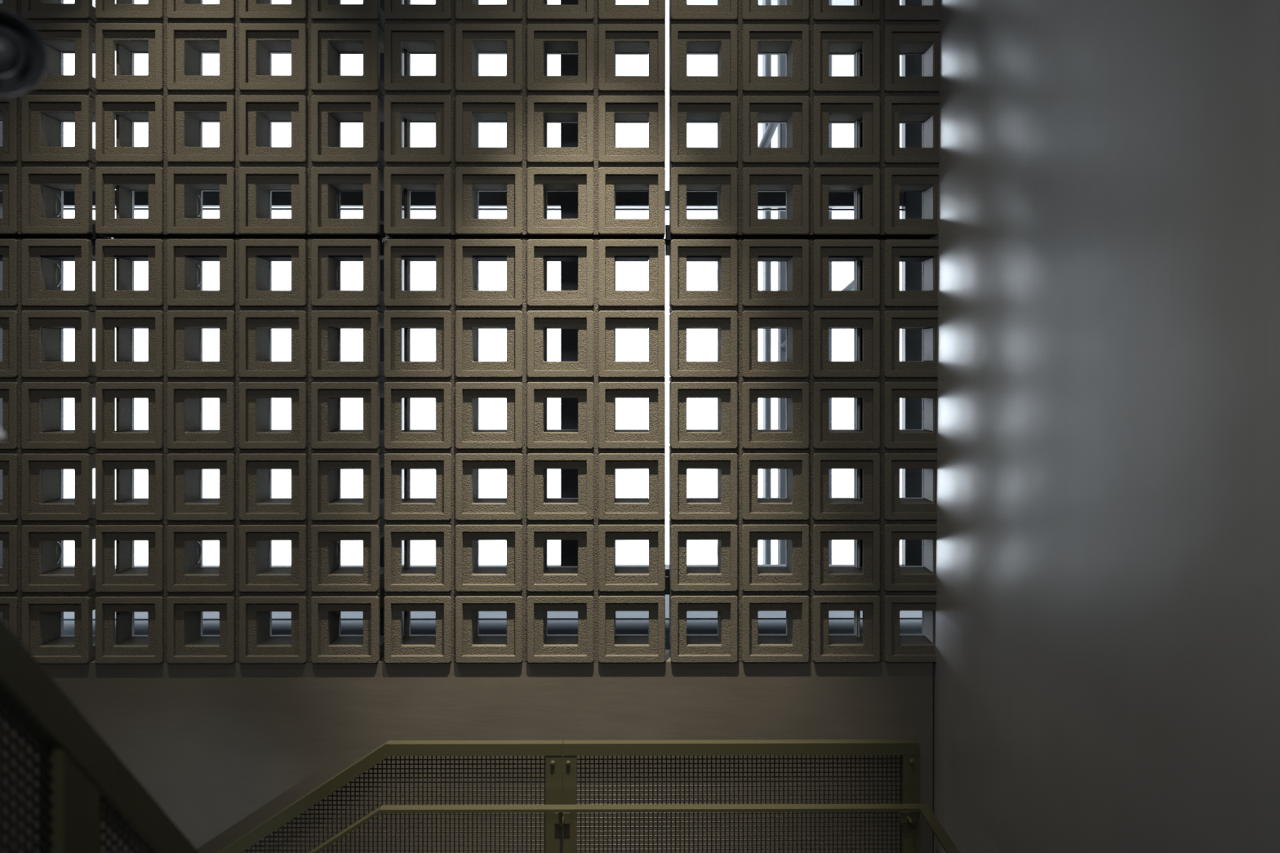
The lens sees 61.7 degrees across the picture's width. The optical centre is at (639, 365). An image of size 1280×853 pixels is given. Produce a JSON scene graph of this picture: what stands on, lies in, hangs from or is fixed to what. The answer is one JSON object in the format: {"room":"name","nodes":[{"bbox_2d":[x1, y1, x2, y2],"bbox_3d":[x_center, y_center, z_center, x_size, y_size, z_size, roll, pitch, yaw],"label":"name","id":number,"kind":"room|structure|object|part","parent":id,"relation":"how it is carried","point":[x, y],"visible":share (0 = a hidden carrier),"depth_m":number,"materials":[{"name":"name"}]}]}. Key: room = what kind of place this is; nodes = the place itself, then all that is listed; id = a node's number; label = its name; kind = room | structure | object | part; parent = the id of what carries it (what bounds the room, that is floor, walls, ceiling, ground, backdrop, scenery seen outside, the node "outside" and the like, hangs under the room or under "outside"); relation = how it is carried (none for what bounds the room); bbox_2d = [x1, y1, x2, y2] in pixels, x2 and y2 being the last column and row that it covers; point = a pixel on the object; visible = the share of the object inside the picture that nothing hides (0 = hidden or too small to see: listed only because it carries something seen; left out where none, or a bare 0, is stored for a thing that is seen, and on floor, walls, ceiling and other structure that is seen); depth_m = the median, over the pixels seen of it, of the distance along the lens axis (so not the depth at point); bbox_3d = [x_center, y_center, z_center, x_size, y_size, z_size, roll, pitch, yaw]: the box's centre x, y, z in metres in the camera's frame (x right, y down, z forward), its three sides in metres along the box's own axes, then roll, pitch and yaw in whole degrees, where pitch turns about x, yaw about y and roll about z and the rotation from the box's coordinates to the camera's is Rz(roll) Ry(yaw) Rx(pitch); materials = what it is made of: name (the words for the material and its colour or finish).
{"room":"stairwell","nodes":[
{"label":"stairwell","id":0,"kind":"room"},
{"bbox_2d":[0,0,2,619],"bbox_3d":[-2.036,-0.025,1.018,0.200,4.550,4.860,0,0,0],"label":"wall","id":1,"kind":"structure","parent":0,"point":[1,1],"depth_m":3.27,"materials":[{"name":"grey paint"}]},
{"bbox_2d":[0,428,5,440],"bbox_3d":[-1.233,0.053,0.893,1.406,0.025,0.019,0,0,0],"label":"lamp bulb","id":2,"kind":"object","parent":1,"relation":"attached to","point":[2,435],"visible":1,"depth_m":0.90,"materials":[{"name":"white glass"}]},
{"bbox_2d":[0,8,47,98],"bbox_3d":[-1.220,-0.263,0.948,1.433,0.079,0.165,0,0,0],"label":"spotlight","id":3,"kind":"object","parent":1,"relation":"attached to","point":[23,51],"visible":1,"depth_m":0.91,"materials":[{"name":"black metal"}]},
{"bbox_2d":[63,594,921,649],"bbox_3d":[-0.387,1.414,3.816,5.530,1.272,0.444,0,0,0],"label":"trim","id":4,"kind":"structure","parent":1,"relation":"attached to","point":[770,622],"depth_m":3.60,"materials":[{"name":"paint"}]},
{"bbox_2d":[3,649,933,852],"bbox_3d":[-0.563,1.441,3.070,2.771,1.218,0.127,0,0,0],"label":"wall","id":5,"kind":"structure","parent":0,"point":[222,749],"depth_m":3.01,"materials":[{"name":"brown paint"}]},
{"bbox_2d":[0,239,97,663],"bbox_3d":[-1.734,0.240,3.059,0.388,1.186,0.138,0,0,0],"label":"panel","id":6,"kind":"object","parent":5,"relation":"on","point":[37,588],"visible":0.94,"depth_m":3.00,"materials":[{"name":"concrete"}]},
{"bbox_3d":[-1.633,-0.306,3.067,0.096,0.003,0.122,0,0,0],"label":"soffit plate","id":7,"kind":"part","parent":6,"relation":"part of","materials":[{"name":"metal"}]},
{"bbox_2d":[0,224,936,255],"bbox_3d":[-0.557,-0.353,3.069,2.781,0.087,0.116,0,0,0],"label":"shelf angle","id":8,"kind":"object","parent":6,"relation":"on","point":[380,239],"depth_m":3.01,"materials":[{"name":"metal"}]},
{"bbox_2d":[0,0,111,238],"bbox_3d":[-1.734,-0.762,3.059,0.388,0.789,0.137,0,0,0],"label":"panel","id":9,"kind":"object","parent":8,"relation":"on","point":[36,167],"visible":0.84,"depth_m":3.00,"materials":[{"name":"concrete"}]},
{"bbox_3d":[-1.530,-0.353,3.014,0.015,0.087,0.006,0,0,0],"label":"slit bracket","id":10,"kind":"part","parent":8,"relation":"part of","materials":[{"name":"black metal"}]},
{"bbox_2d":[95,0,388,238],"bbox_3d":[-1.127,-0.762,3.062,0.789,0.789,0.137,0,0,0],"label":"panel","id":11,"kind":"object","parent":8,"relation":"on","point":[175,99],"visible":0.98,"depth_m":3.00,"materials":[{"name":"concrete"}]},
{"bbox_3d":[-0.724,-0.353,3.019,0.014,0.087,0.006,0,0,0],"label":"slit bracket","id":12,"kind":"part","parent":8,"relation":"part of","materials":[{"name":"black metal"}]},
{"bbox_2d":[383,0,665,238],"bbox_3d":[-0.323,-0.762,3.067,0.787,0.789,0.137,0,0,0],"label":"panel","id":13,"kind":"object","parent":8,"relation":"on","point":[456,99],"visible":1,"depth_m":3.01,"materials":[{"name":"concrete"}]},
{"bbox_3d":[0.078,-0.353,3.023,0.013,0.087,0.006,0,0,0],"label":"slit bracket","id":14,"kind":"part","parent":8,"relation":"part of","materials":[{"name":"black metal"}]},
{"bbox_2d":[669,0,940,239],"bbox_3d":[0.464,-0.762,3.071,0.756,0.789,0.137,0,0,0],"label":"panel","id":15,"kind":"object","parent":8,"relation":"on","point":[806,100],"visible":0.98,"depth_m":3.01,"materials":[{"name":"concrete"}]},
{"bbox_2d":[95,239,386,663],"bbox_3d":[-1.127,0.240,3.062,0.789,1.186,0.138,0,0,0],"label":"panel","id":16,"kind":"object","parent":5,"relation":"on","point":[175,588],"visible":0.98,"depth_m":3.00,"materials":[{"name":"concrete"}]},
{"bbox_3d":[-1.428,-0.306,3.068,0.096,0.003,0.122,0,0,0],"label":"soffit plate","id":17,"kind":"part","parent":16,"relation":"part of","materials":[{"name":"metal"}]},
{"bbox_3d":[-1.228,-0.306,3.070,0.096,0.003,0.122,0,0,0],"label":"soffit plate","id":18,"kind":"part","parent":16,"relation":"part of","materials":[{"name":"metal"}]},
{"bbox_3d":[-1.028,-0.306,3.071,0.096,0.003,0.122,0,0,0],"label":"soffit plate","id":19,"kind":"part","parent":16,"relation":"part of","materials":[{"name":"metal"}]},
{"bbox_3d":[-0.826,-0.306,3.072,0.096,0.003,0.122,0,0,0],"label":"soffit plate","id":20,"kind":"part","parent":16,"relation":"part of","materials":[{"name":"metal"}]},
{"bbox_2d":[383,239,665,663],"bbox_3d":[-0.323,0.240,3.067,0.787,1.186,0.138,0,0,0],"label":"panel","id":21,"kind":"object","parent":5,"relation":"on","point":[457,588],"visible":1,"depth_m":3.01,"materials":[{"name":"concrete"}]},
{"bbox_3d":[-0.623,-0.306,3.073,0.096,0.003,0.122,0,0,0],"label":"soffit plate","id":22,"kind":"part","parent":21,"relation":"part of","materials":[{"name":"metal"}]},
{"bbox_3d":[-0.423,-0.306,3.074,0.096,0.003,0.122,0,0,0],"label":"soffit plate","id":23,"kind":"part","parent":21,"relation":"part of","materials":[{"name":"metal"}]},
{"bbox_3d":[-0.223,-0.306,3.075,0.096,0.003,0.122,0,0,0],"label":"soffit plate","id":24,"kind":"part","parent":21,"relation":"part of","materials":[{"name":"metal"}]},
{"bbox_3d":[-0.024,-0.306,3.077,0.096,0.003,0.122,0,0,0],"label":"soffit plate","id":25,"kind":"part","parent":21,"relation":"part of","materials":[{"name":"metal"}]},
{"bbox_2d":[669,239,938,662],"bbox_3d":[0.462,0.240,3.071,0.751,1.186,0.138,0,0,0],"label":"panel","id":26,"kind":"object","parent":5,"relation":"on","point":[806,588],"visible":1,"depth_m":3.01,"materials":[{"name":"concrete"}]},
{"bbox_3d":[0.180,-0.306,3.078,0.096,0.003,0.122,0,0,0],"label":"soffit plate","id":27,"kind":"part","parent":26,"relation":"part of","materials":[{"name":"metal"}]},
{"bbox_3d":[0.380,-0.306,3.079,0.096,0.003,0.122,0,0,0],"label":"soffit plate","id":28,"kind":"part","parent":26,"relation":"part of","materials":[{"name":"metal"}]},
{"bbox_3d":[0.579,-0.306,3.080,0.096,0.003,0.122,0,0,0],"label":"soffit plate","id":29,"kind":"part","parent":26,"relation":"part of","materials":[{"name":"metal"}]},
{"bbox_3d":[0.779,-0.306,3.081,0.096,0.003,0.122,0,0,0],"label":"soffit plate","id":30,"kind":"part","parent":26,"relation":"part of","materials":[{"name":"metal"}]},
{"bbox_2d":[924,0,1279,852],"bbox_3d":[1.039,-0.025,0.876,0.411,4.550,4.539,0,0,0],"label":"wall","id":31,"kind":"structure","parent":0,"point":[1106,669],"depth_m":1.93,"materials":[{"name":"grey paint"}]},
{"bbox_3d":[-0.445,2.150,0.927,3.380,0.200,5.060,0,0,0],"label":"floor","id":32,"kind":"structure","parent":0,"visible":0},
{"bbox_2d":[0,617,199,852],"bbox_3d":[-0.549,1.001,1.167,0.028,2.098,1.103,0,0,0],"label":"balustrade","id":33,"kind":"object","parent":32,"relation":"on","point":[82,784],"visible":1,"depth_m":1.00,"materials":[{"name":"metal"}]},
{"bbox_3d":[-0.548,1.203,1.031,0.024,1.694,0.068,0,0,0],"label":"post","id":34,"kind":"part","parent":33,"relation":"part of","materials":[{"name":"metal"}]},
{"bbox_2d":[216,740,563,852],"bbox_3d":[-0.785,1.721,2.907,1.150,1.397,0.033,0,0,0],"label":"panel","id":35,"kind":"object","parent":32,"relation":"on","point":[552,750],"visible":0.97,"depth_m":2.91,"materials":[{"name":"green paint"}]},
{"bbox_3d":[-0.233,1.552,2.913,0.045,0.996,0.026,0,0,0],"label":"post","id":36,"kind":"part","parent":35,"relation":"part of","materials":[{"name":"metal"}]},
{"bbox_2d":[563,739,919,852],"bbox_3d":[0.276,1.536,2.913,0.967,1.027,0.033,0,0,0],"label":"panel","id":37,"kind":"object","parent":32,"relation":"on","point":[908,750],"visible":0.97,"depth_m":2.91,"materials":[{"name":"green paint"}]},
{"bbox_3d":[-0.190,1.552,2.913,0.036,0.996,0.026,0,0,0],"label":"post","id":38,"kind":"part","parent":37,"relation":"part of","materials":[{"name":"metal"}]},
{"bbox_2d":[308,804,959,852],"bbox_3d":[-0.324,1.404,2.223,2.181,0.481,1.350,0,0,0],"label":"handrail","id":39,"kind":"object","parent":37,"relation":"attached to","point":[908,811],"visible":1,"depth_m":2.82,"materials":[{"name":"metal"}]},
{"bbox_3d":[0.753,1.168,2.185,0.029,0.008,1.262,0,0,0],"label":"return rail","id":40,"kind":"part","parent":39,"relation":"part of","materials":[{"name":"metal"}]},
{"bbox_3d":[0.276,1.039,2.916,0.967,0.032,0.028,0,0,0],"label":"rail","id":41,"kind":"part","parent":37,"relation":"part of","materials":[{"name":"metal"}]},
{"bbox_3d":[0.736,1.552,2.918,0.046,0.996,0.026,0,0,0],"label":"post","id":42,"kind":"part","parent":37,"relation":"part of","materials":[{"name":"metal"}]},
{"bbox_3d":[-0.360,1.485,3.373,3.180,1.130,0.170,0,0,0],"label":"wall","id":43,"kind":"structure","parent":0,"visible":0},
{"bbox_2d":[63,0,921,635],"bbox_3d":[-0.359,-0.540,3.300,3.180,2.920,0.095,0,0,0],"label":"window","id":44,"kind":"structure","parent":43,"relation":"in","point":[910,202],"depth_m":3.30,"materials":[{"name":"clear glass"}]},
{"bbox_3d":[-0.359,0.659,3.300,3.180,0.075,0.095,0,0,0],"label":"frame","id":45,"kind":"part","parent":44,"relation":"part of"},
{"label":"outside","id":46,"kind":"structure","parent":0,"visible":0},
{"bbox_2d":[758,0,853,564],"bbox_3d":[0.682,-0.075,4.240,0.548,4.250,0.128,0,0,0],"label":"frame","id":47,"kind":"object","parent":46,"point":[768,129],"visible":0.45,"depth_m":4.20,"materials":[{"name":"metal"}]},
{"bbox_3d":[0.503,-0.075,4.253,0.024,4.250,0.100,0,0,0],"label":"post","id":48,"kind":"part","parent":47,"relation":"part of","materials":[{"name":"grey metal"}]},
{"bbox_3d":[0.563,-0.075,4.253,0.024,4.250,0.100,0,0,0],"label":"post","id":49,"kind":"part","parent":47,"relation":"part of","materials":[{"name":"grey metal"}]},
{"bbox_3d":[0.736,-0.075,4.254,0.036,4.250,0.100,0,0,0],"label":"post","id":50,"kind":"part","parent":47,"relation":"part of","materials":[{"name":"grey metal"}]},
{"bbox_3d":[-0.445,-2.400,0.927,3.380,0.200,5.060,0,0,0],"label":"ceiling","id":51,"kind":"structure","parent":0,"visible":0},
{"bbox_3d":[-0.359,-2.150,3.298,3.180,0.300,0.320,0,0,0],"label":"trim","id":52,"kind":"structure","parent":51,"relation":"attached to","visible":0},
{"bbox_2d":[859,0,862,566],"bbox_3d":[0.662,-0.689,3.165,0.030,2.621,0.038,0,0,0],"label":"steel post","id":53,"kind":"object","parent":52,"relation":"attached to","point":[861,1],"visible":0.03,"depth_m":3.15,"materials":[{"name":"grey metal"}]}
]}

